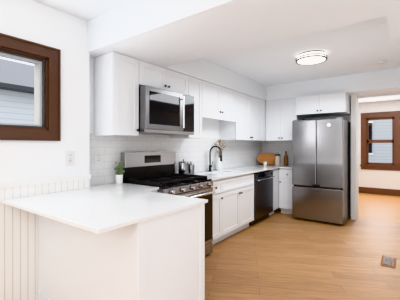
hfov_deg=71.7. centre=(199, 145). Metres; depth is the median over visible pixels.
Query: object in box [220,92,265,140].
upper cabinet
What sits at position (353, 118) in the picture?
wall
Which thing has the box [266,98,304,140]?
upper cabinet
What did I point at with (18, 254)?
wainscoting
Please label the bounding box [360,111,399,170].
window
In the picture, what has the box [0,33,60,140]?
window
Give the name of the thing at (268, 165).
countertop
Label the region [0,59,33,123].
house
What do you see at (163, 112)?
microwave
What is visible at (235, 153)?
tile backsplash
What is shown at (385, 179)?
wall
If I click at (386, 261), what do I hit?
floor vent
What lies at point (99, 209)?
countertop
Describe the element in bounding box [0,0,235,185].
wall
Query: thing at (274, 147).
tile backsplash
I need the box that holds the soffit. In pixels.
[87,0,399,100]
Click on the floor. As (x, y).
(277, 255)
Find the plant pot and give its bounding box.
[114,162,124,183]
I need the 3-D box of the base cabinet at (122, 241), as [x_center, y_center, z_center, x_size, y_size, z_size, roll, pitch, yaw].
[-0.667,0.881,2.221,1.261,0.897,0.656,0,0,36]
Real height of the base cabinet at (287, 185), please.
0.897 m
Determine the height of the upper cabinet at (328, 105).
0.337 m
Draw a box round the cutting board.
[257,153,274,163]
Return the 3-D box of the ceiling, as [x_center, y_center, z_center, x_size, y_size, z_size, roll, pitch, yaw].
[1.414,-1.270,2.592,4.800,0.100,12.650,0,0,36]
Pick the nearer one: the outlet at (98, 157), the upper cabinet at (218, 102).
the outlet at (98, 157)
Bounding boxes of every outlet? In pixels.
[65,151,74,165]
[95,151,101,164]
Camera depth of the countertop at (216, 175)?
4.45 m
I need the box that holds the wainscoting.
[0,175,90,299]
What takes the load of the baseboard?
attached to the wall at (385, 179)
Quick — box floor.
[205,193,399,299]
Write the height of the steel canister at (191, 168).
0.188 m
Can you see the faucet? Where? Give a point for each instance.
(210, 166)
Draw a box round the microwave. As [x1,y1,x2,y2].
[139,85,193,134]
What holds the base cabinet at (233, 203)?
on the floor
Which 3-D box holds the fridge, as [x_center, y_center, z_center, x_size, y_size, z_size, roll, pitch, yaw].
[2.255,0.430,5.120,0.830,1.800,0.842,0,0,36]
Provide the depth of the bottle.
5.72 m
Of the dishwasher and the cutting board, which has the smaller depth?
the dishwasher
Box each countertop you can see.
[1,183,207,234]
[194,164,269,179]
[262,164,291,167]
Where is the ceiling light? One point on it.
(311, 57)
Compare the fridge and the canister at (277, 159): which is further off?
the canister at (277, 159)
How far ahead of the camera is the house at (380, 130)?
12.59 m
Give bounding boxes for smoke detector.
[378,60,387,64]
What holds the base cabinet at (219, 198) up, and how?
on the floor
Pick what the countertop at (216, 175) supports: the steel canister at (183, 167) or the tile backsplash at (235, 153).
the steel canister at (183, 167)
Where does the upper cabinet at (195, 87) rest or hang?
attached to the wall at (46, 25)
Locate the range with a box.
[121,151,215,255]
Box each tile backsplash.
[89,133,260,185]
[261,141,291,164]
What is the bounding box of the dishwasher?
[249,170,274,225]
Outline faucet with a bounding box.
[209,146,221,170]
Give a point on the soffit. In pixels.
(185, 37)
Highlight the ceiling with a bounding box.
[34,0,399,102]
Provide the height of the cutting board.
0.249 m
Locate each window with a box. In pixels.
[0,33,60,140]
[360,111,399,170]
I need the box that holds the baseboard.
[359,187,399,195]
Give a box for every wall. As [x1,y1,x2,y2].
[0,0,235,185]
[278,93,399,219]
[359,100,399,189]
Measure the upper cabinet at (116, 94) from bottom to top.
0.810 m
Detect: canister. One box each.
[178,159,188,173]
[188,161,193,174]
[275,153,279,165]
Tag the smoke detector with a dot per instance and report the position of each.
(380, 62)
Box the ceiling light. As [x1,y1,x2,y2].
[296,50,326,64]
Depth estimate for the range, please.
3.27 m
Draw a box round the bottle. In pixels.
[284,151,287,165]
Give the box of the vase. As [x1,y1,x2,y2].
[215,140,226,170]
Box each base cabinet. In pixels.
[37,203,204,299]
[212,180,225,244]
[222,172,253,237]
[254,168,281,215]
[282,168,293,214]
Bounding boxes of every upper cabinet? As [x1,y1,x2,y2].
[94,52,138,136]
[139,60,187,94]
[170,76,201,138]
[202,81,235,121]
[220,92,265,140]
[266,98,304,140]
[296,92,350,117]
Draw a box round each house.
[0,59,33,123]
[369,119,391,162]
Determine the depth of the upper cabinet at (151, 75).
3.23 m
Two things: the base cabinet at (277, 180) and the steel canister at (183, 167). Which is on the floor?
the base cabinet at (277, 180)
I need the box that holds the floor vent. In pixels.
[380,255,395,267]
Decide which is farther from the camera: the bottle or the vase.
the bottle
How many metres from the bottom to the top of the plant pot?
0.238 m
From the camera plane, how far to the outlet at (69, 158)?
2.57 m
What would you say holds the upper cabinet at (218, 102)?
attached to the wall at (46, 25)
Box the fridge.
[292,117,350,224]

